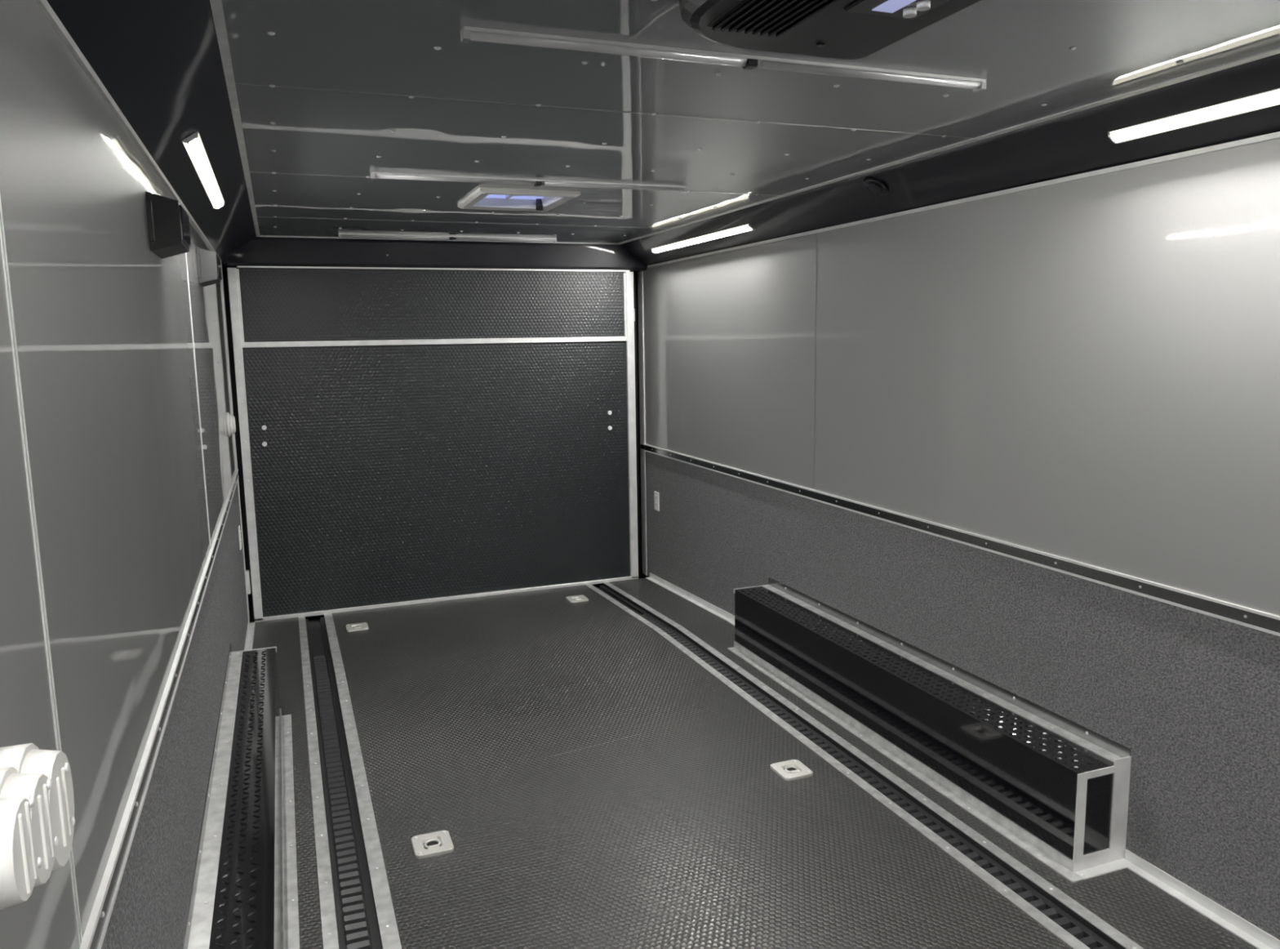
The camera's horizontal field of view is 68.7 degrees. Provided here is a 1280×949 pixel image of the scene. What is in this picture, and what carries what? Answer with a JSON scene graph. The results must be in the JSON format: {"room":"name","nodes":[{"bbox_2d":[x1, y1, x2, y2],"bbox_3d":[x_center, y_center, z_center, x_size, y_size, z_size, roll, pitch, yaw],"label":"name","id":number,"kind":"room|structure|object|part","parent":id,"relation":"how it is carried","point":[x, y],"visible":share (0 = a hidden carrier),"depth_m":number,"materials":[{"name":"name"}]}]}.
{"room":"cargo space","nodes":[
{"label":"cargo space","id":0,"kind":"room"},
{"bbox_2d":[0,0,254,948],"bbox_3d":[-0.817,0.280,1.464,0.084,2.320,8.020,-4,9,-21],"label":"wall","id":1,"kind":"structure","parent":0,"point":[124,597],"depth_m":1.39,"materials":[{"name":"grey metal"}]},
{"bbox_2d":[0,742,75,910],"bbox_3d":[-0.516,0.298,0.774,0.055,0.129,0.219,-4,9,-21],"label":"inlet","id":2,"kind":"object","parent":1,"relation":"attached to","point":[37,820],"visible":1,"depth_m":0.76,"materials":[{"name":"white plastic"}]},
{"bbox_3d":[-0.229,0.147,-0.117,0.012,1.152,2.407,-4,9,-21],"label":"wall panel","id":3,"kind":"part","parent":1,"relation":"part of","materials":[{"name":"grey plastic"}]},
{"bbox_2d":[34,0,260,261],"bbox_3d":[-0.721,-0.698,1.338,0.212,0.152,7.970,-4,9,-21],"label":"trim","id":4,"kind":"structure","parent":1,"relation":"attached to","point":[164,68],"depth_m":1.85,"materials":[{"name":"black metal"}]},
{"bbox_3d":[-0.798,0.508,1.489,0.006,0.031,7.995,-4,9,-21],"label":"cap rail","id":5,"kind":"part","parent":1,"relation":"part of","materials":[{"name":"silver metal"}]},
{"bbox_2d":[145,191,191,258],"bbox_3d":[-1.128,-0.594,2.249,0.072,0.132,0.224,-4,9,-21],"label":"wall speaker","id":6,"kind":"object","parent":1,"relation":"attached to","point":[168,223],"visible":1,"depth_m":2.15,"materials":[{"name":"black plastic"}]},
{"bbox_2d":[178,204,191,248],"bbox_3d":[-1.097,-0.596,2.260,0.006,0.080,0.196,-4,9,-21],"label":"grille","id":7,"kind":"object","parent":6,"relation":"attached to","point":[184,242],"depth_m":2.21,"materials":[{"name":"black plastic"}]},
{"bbox_3d":[-0.800,0.939,1.552,0.014,0.845,8.000,-4,9,-21],"label":"carpet panel","id":8,"kind":"part","parent":1,"relation":"part of","materials":[{"name":"grey carpet"}]},
{"bbox_2d":[181,130,224,208],"bbox_3d":[-1.319,-0.904,2.856,0.041,0.030,1.222,-4,9,-21],"label":"led light bar","id":9,"kind":"object","parent":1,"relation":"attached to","point":[193,145],"visible":1,"depth_m":2.67,"materials":[{"name":"white plastic"}]},
{"bbox_2d":[195,246,222,286],"bbox_3d":[-1.636,-0.786,3.561,0.072,0.132,0.224,-4,9,-21],"label":"wall speaker","id":10,"kind":"object","parent":1,"relation":"attached to","point":[208,262],"visible":1,"depth_m":3.46,"materials":[{"name":"black plastic"}]},
{"bbox_2d":[216,254,222,279],"bbox_3d":[-1.605,-0.788,3.573,0.006,0.080,0.196,-4,9,-21],"label":"grille","id":11,"kind":"object","parent":10,"relation":"attached to","point":[219,277],"depth_m":3.51,"materials":[{"name":"black plastic"}]},
{"bbox_3d":[-1.857,-0.440,4.097,0.012,1.152,2.177,-4,9,-21],"label":"wall panel","id":12,"kind":"part","parent":1,"relation":"part of","materials":[{"name":"grey"}]},
{"bbox_2d":[226,412,235,436],"bbox_3d":[-2.017,-0.247,4.624,0.036,0.120,0.120,-4,9,-21],"label":"dome fixture","id":13,"kind":"object","parent":1,"relation":"attached to","point":[230,419],"visible":1,"depth_m":4.59,"materials":[{"name":"white plastic"}]},
{"bbox_3d":[-2.029,-0.246,4.620,0.010,0.120,0.120,-4,9,-21],"label":"plate","id":14,"kind":"part","parent":13,"relation":"part of","materials":[{"name":"white plastic"}]},
{"bbox_3d":[-2.219,-0.142,5.133,0.010,1.996,0.080,-4,9,-21],"label":"trim","id":15,"kind":"part","parent":1,"relation":"part of","materials":[{"name":"metal"}]},
{"bbox_2d":[237,524,241,550],"bbox_3d":[-2.092,0.330,4.903,0.011,0.120,0.072,-4,9,-21],"label":"outlet","id":16,"kind":"object","parent":1,"relation":"attached to","point":[238,527],"visible":1,"depth_m":4.87,"materials":[{"name":"white plastic"}]},
{"bbox_2d":[222,266,644,622],"bbox_3d":[-1.163,-0.332,5.775,2.550,2.380,0.040,-4,9,-21],"label":"door frame","id":17,"kind":"structure","parent":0,"point":[641,575],"depth_m":5.45,"materials":[{"name":"metal"}]},
{"bbox_2d":[226,266,638,622],"bbox_3d":[-1.129,-0.216,5.609,2.374,1.983,0.060,-4,9,-21],"label":"door","id":18,"kind":"structure","parent":17,"relation":"in","point":[407,436],"depth_m":5.57,"materials":[{"name":"black"}]},
{"bbox_3d":[-2.179,-0.920,5.107,0.014,0.393,0.014,-4,9,-21],"label":"rail plate","id":19,"kind":"part","parent":18,"relation":"part of","materials":[{"name":"metal"}]},
{"bbox_3d":[-2.193,-0.143,5.213,0.046,1.971,0.032,-4,9,-21],"label":"rail","id":20,"kind":"part","parent":18,"relation":"part of","materials":[{"name":"metal"}]},
{"bbox_3d":[-2.216,0.608,5.299,0.018,0.130,0.050,-4,9,-21],"label":"latch plate","id":21,"kind":"part","parent":18,"relation":"part of","materials":[{"name":"metal"}]},
{"bbox_3d":[-1.140,-0.994,5.516,2.298,0.418,0.024,-4,9,-21],"label":"panel","id":22,"kind":"part","parent":18,"relation":"part of","materials":[{"name":"black"}]},
{"bbox_3d":[-1.139,-1.193,5.478,2.280,0.012,0.024,-4,9,-21],"label":"rail","id":23,"kind":"part","parent":18,"relation":"part of","materials":[{"name":"silver metal"}]},
{"bbox_3d":[-1.138,-0.784,5.532,2.254,0.030,0.030,-4,9,-21],"label":"cross rail","id":24,"kind":"part","parent":18,"relation":"part of","materials":[{"name":"metal"}]},
{"bbox_3d":[-1.106,0.753,5.754,2.338,0.022,0.024,-4,9,-21],"label":"rail","id":25,"kind":"part","parent":18,"relation":"part of","materials":[{"name":"metal"}]},
{"bbox_3d":[-0.094,-1.067,5.892,0.014,0.393,0.014,-4,9,-21],"label":"rail plate","id":26,"kind":"part","parent":18,"relation":"part of","materials":[{"name":"metal"}]},
{"bbox_3d":[-0.055,-0.295,6.018,0.051,1.971,0.032,-4,9,-21],"label":"rail","id":27,"kind":"part","parent":18,"relation":"part of","materials":[{"name":"metal"}]},
{"bbox_2d":[221,235,647,271],"bbox_3d":[-1.109,-1.280,5.453,2.450,0.174,0.110,-4,9,-21],"label":"trim","id":28,"kind":"structure","parent":17,"relation":"attached to","point":[261,251],"depth_m":5.38,"materials":[{"name":"black metal"}]},
{"bbox_2d":[222,0,1279,243],"bbox_3d":[0.290,-0.933,1.804,2.550,0.174,8.270,-4,9,-21],"label":"ceiling","id":29,"kind":"structure","parent":0,"point":[331,94],"depth_m":2.29,"materials":[{"name":"grey metal"}]},
{"bbox_2d":[337,232,556,242],"bbox_3d":[-1.044,-1.310,5.192,1.199,0.021,0.032,-4,9,-21],"label":"recessed light","id":30,"kind":"object","parent":29,"relation":"in","point":[340,234],"visible":1,"depth_m":5.17,"materials":[{"name":"metal"}]},
{"bbox_3d":[-0.946,-1.302,5.015,2.078,0.012,0.837,-4,9,-21],"label":"panel","id":31,"kind":"part","parent":29,"relation":"part of","materials":[{"name":"grey metal"}]},
{"bbox_3d":[-0.581,-1.171,4.072,2.078,0.012,1.197,-4,9,-21],"label":"panel","id":32,"kind":"part","parent":29,"relation":"part of","materials":[{"name":"grey"}]},
{"bbox_2d":[457,186,581,211],"bbox_3d":[-0.505,-1.152,3.835,0.400,0.093,0.472,-4,9,-21],"label":"ceiling vent","id":33,"kind":"object","parent":29,"relation":"in","point":[504,198],"visible":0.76,"depth_m":3.94,"materials":[{"name":"white plastic"}]},
{"bbox_3d":[-0.506,-1.176,3.830,0.304,0.045,0.356,-4,9,-21],"label":"lid","id":34,"kind":"part","parent":33,"relation":"part of","materials":[{"name":"blue"}]},
{"bbox_3d":[-0.432,-1.157,4.018,0.032,0.046,0.031,-4,9,-21],"label":"crank knob","id":35,"kind":"part","parent":33,"relation":"part of","materials":[{"name":"black plastic"}]},
{"bbox_2d":[370,171,686,192],"bbox_3d":[-0.373,-1.062,3.417,1.175,0.021,0.032,-4,9,-21],"label":"recessed light","id":36,"kind":"object","parent":29,"relation":"in","point":[535,182],"visible":1,"depth_m":3.39,"materials":[{"name":"metal"}]},
{"bbox_3d":[-0.159,-1.019,2.978,2.078,0.012,1.162,-4,9,-21],"label":"panel","id":37,"kind":"part","parent":29,"relation":"part of","materials":[{"name":"grey"}]},
{"bbox_2d":[460,26,986,92],"bbox_3d":[0.230,-0.860,1.958,1.203,0.021,0.032,-4,9,-21],"label":"recessed light","id":38,"kind":"object","parent":29,"relation":"in","point":[467,33],"visible":1,"depth_m":1.91,"materials":[{"name":"metal"}]},
{"bbox_3d":[0.264,-0.866,1.884,2.078,0.012,1.197,-4,9,-21],"label":"panel","id":39,"kind":"part","parent":29,"relation":"part of","materials":[{"name":"grey"}]},
{"bbox_2d":[679,0,980,59],"bbox_3d":[0.402,-0.754,1.342,0.444,0.058,0.969,-4,9,-21],"label":"air conditioner","id":40,"kind":"object","parent":29,"relation":"attached to","point":[846,29],"visible":1,"depth_m":1.61,"materials":[{"name":"black plastic"}]},
{"bbox_3d":[0.464,-0.749,1.405,0.140,0.008,0.360,-4,9,-21],"label":"control panel","id":41,"kind":"part","parent":40,"relation":"part of","materials":[{"name":"black plastic"}]},
{"bbox_2d":[249,577,1257,948],"bbox_3d":[0.326,1.297,2.128,2.550,0.160,8.270,-4,9,-21],"label":"floor","id":42,"kind":"structure","parent":0,"point":[592,784],"depth_m":3.04,"materials":[{"name":"black rubber"}]},
{"bbox_2d":[181,642,299,948],"bbox_3d":[-1.157,0.969,2.816,0.209,0.336,2.131,-4,9,-21],"label":"box","id":43,"kind":"object","parent":42,"relation":"on","point":[244,891],"visible":1,"depth_m":2.50,"materials":[{"name":"black"}]},
{"bbox_3d":[-1.260,0.825,2.776,0.004,0.037,2.093,-4,9,-21],"label":"upright leg","id":44,"kind":"part","parent":43,"relation":"part of","materials":[{"name":"silver metal"}]},
{"bbox_3d":[-1.183,0.843,2.808,0.168,0.003,2.088,-4,9,-21],"label":"plate","id":45,"kind":"part","parent":43,"relation":"part of","materials":[{"name":"black"}]},
{"bbox_3d":[-0.658,1.333,1.666,0.283,0.068,8.008,-4,9,-21],"label":"panel","id":46,"kind":"part","parent":42,"relation":"part of","materials":[{"name":"grey metal"}]},
{"bbox_2d":[297,613,401,948],"bbox_3d":[-0.456,1.323,1.741,0.184,0.088,8.006,-4,9,-21],"label":"floor track","id":47,"kind":"object","parent":42,"relation":"on","point":[357,912],"visible":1,"depth_m":3.07,"materials":[{"name":"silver metal"}]},
{"bbox_2d":[346,622,368,631],"bbox_3d":[-1.548,0.834,5.129,0.114,0.014,0.122,-4,9,-21],"label":"ring","id":48,"kind":"object","parent":42,"relation":"on","point":[363,625],"visible":1,"depth_m":5.11,"materials":[{"name":"silver metal"}]},
{"bbox_2d":[411,830,453,858],"bbox_3d":[-0.630,1.119,2.844,0.114,0.014,0.122,-4,9,-21],"label":"ring","id":49,"kind":"object","parent":42,"relation":"on","point":[437,842],"visible":1,"depth_m":2.83,"materials":[{"name":"silver metal"}]},
{"bbox_2d":[565,595,588,602],"bbox_3d":[-0.377,0.745,5.623,0.114,0.014,0.122,-4,9,-21],"label":"ring","id":50,"kind":"object","parent":42,"relation":"on","point":[576,598],"visible":1,"depth_m":5.61,"materials":[{"name":"silver metal"}]},
{"bbox_2d":[770,759,813,780],"bbox_3d":[0.532,1.036,3.293,0.114,0.014,0.122,-4,9,-21],"label":"ring","id":51,"kind":"object","parent":42,"relation":"on","point":[793,769],"visible":1,"depth_m":3.28,"materials":[{"name":"silver metal"}]},
{"bbox_2d":[585,581,1143,948],"bbox_3d":[1.151,1.210,2.347,0.157,0.088,8.006,-4,9,-21],"label":"floor track","id":52,"kind":"object","parent":42,"relation":"on","point":[1077,926],"visible":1,"depth_m":3.06,"materials":[{"name":"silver metal"}]},
{"bbox_2d":[727,577,1133,883],"bbox_3d":[0.920,0.820,3.614,0.232,0.336,2.161,-4,9,-21],"label":"box","id":53,"kind":"object","parent":42,"relation":"on","point":[1054,786],"visible":1,"depth_m":3.13,"materials":[{"name":"black metal"}]},
{"bbox_3d":[0.929,0.691,3.619,0.190,0.003,2.118,-4,9,-21],"label":"plate","id":54,"kind":"part","parent":53,"relation":"part of","materials":[{"name":"black metal"}]},
{"bbox_3d":[1.016,0.662,3.649,0.004,0.037,2.123,-4,9,-21],"label":"upright leg","id":55,"kind":"part","parent":53,"relation":"part of","materials":[{"name":"silver metal"}]},
{"bbox_3d":[1.235,0.978,2.630,0.033,0.296,0.004,-4,9,-21],"label":"frame","id":56,"kind":"part","parent":53,"relation":"part of","materials":[{"name":"metal"}]},
{"bbox_3d":[1.296,0.837,2.634,0.102,0.020,0.004,-4,9,-21],"label":"frame","id":57,"kind":"part","parent":53,"relation":"part of","materials":[{"name":"metal"}]},
{"bbox_3d":[1.319,1.099,2.661,0.190,0.046,0.039,-4,9,-21],"label":"frame","id":58,"kind":"part","parent":53,"relation":"part of","materials":[{"name":"metal"}]},
{"bbox_3d":[1.372,0.960,2.681,0.062,0.314,0.004,-4,9,-21],"label":"frame","id":59,"kind":"part","parent":53,"relation":"part of","materials":[{"name":"metal"}]},
{"bbox_3d":[1.352,1.191,2.423,0.312,0.068,8.008,-4,9,-21],"label":"panel","id":60,"kind":"part","parent":42,"relation":"part of","materials":[{"name":"black rubber"}]},
{"bbox_2d":[637,131,1279,948],"bbox_3d":[1.462,0.108,2.394,0.084,2.320,8.155,-4,9,-21],"label":"wall","id":61,"kind":"structure","parent":0,"point":[1028,441],"depth_m":2.90,"materials":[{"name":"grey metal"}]},
{"bbox_3d":[0.018,-0.321,6.119,0.010,1.996,0.080,-4,9,-21],"label":"trim","id":62,"kind":"part","parent":61,"relation":"part of","materials":[{"name":"metal"}]},
{"bbox_2d":[653,490,659,511],"bbox_3d":[0.105,0.169,5.962,0.011,0.120,0.072,-4,9,-21],"label":"outlet","id":63,"kind":"object","parent":61,"relation":"attached to","point":[656,495],"visible":1,"depth_m":5.95,"materials":[{"name":"white plastic"}]},
{"bbox_2d":[650,223,755,253],"bbox_3d":[0.303,-1.233,4.935,0.041,0.030,1.232,-4,9,-21],"label":"led light bar","id":64,"kind":"object","parent":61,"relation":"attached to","point":[747,227],"visible":1,"depth_m":4.83,"materials":[{"name":"white plastic"}]},
{"bbox_3d":[0.388,-0.622,5.101,0.012,1.152,2.149,-4,9,-21],"label":"wall panel","id":65,"kind":"part","parent":61,"relation":"part of","materials":[{"name":"grey"}]},
{"bbox_2d":[862,176,888,195],"bbox_3d":[0.853,-1.043,3.390,0.086,0.060,0.100,-4,9,-21],"label":"fitting","id":66,"kind":"object","parent":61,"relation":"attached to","point":[873,184],"visible":1,"depth_m":3.37,"materials":[{"name":"black plastic"}]},
{"bbox_2d":[617,47,1279,267],"bbox_3d":[1.377,-0.847,2.128,0.212,0.152,7.970,-4,9,-21],"label":"trim","id":67,"kind":"structure","parent":61,"relation":"attached to","point":[1073,143],"depth_m":2.80,"materials":[{"name":"black metal"}]},
{"bbox_3d":[1.460,0.338,2.411,0.006,0.031,8.130,-4,9,-21],"label":"cap rail","id":68,"kind":"part","parent":61,"relation":"part of","materials":[{"name":"silver metal"}]},
{"bbox_3d":[1.473,0.768,2.479,0.014,0.846,8.135,-4,9,-21],"label":"carpet panel","id":69,"kind":"part","parent":61,"relation":"part of","materials":[{"name":"grey carpet"}]},
{"bbox_3d":[1.204,-0.328,2.989,0.012,1.152,2.410,-4,9,-21],"label":"wall panel","id":70,"kind":"part","parent":61,"relation":"part of","materials":[{"name":"grey"}]},
{"bbox_2d":[1107,87,1279,143],"bbox_3d":[1.473,-0.811,1.910,0.041,0.030,1.232,-4,9,-21],"label":"led light bar","id":71,"kind":"object","parent":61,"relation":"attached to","point":[1270,98],"visible":1,"depth_m":2.24,"materials":[{"name":"white plastic"}]}
]}

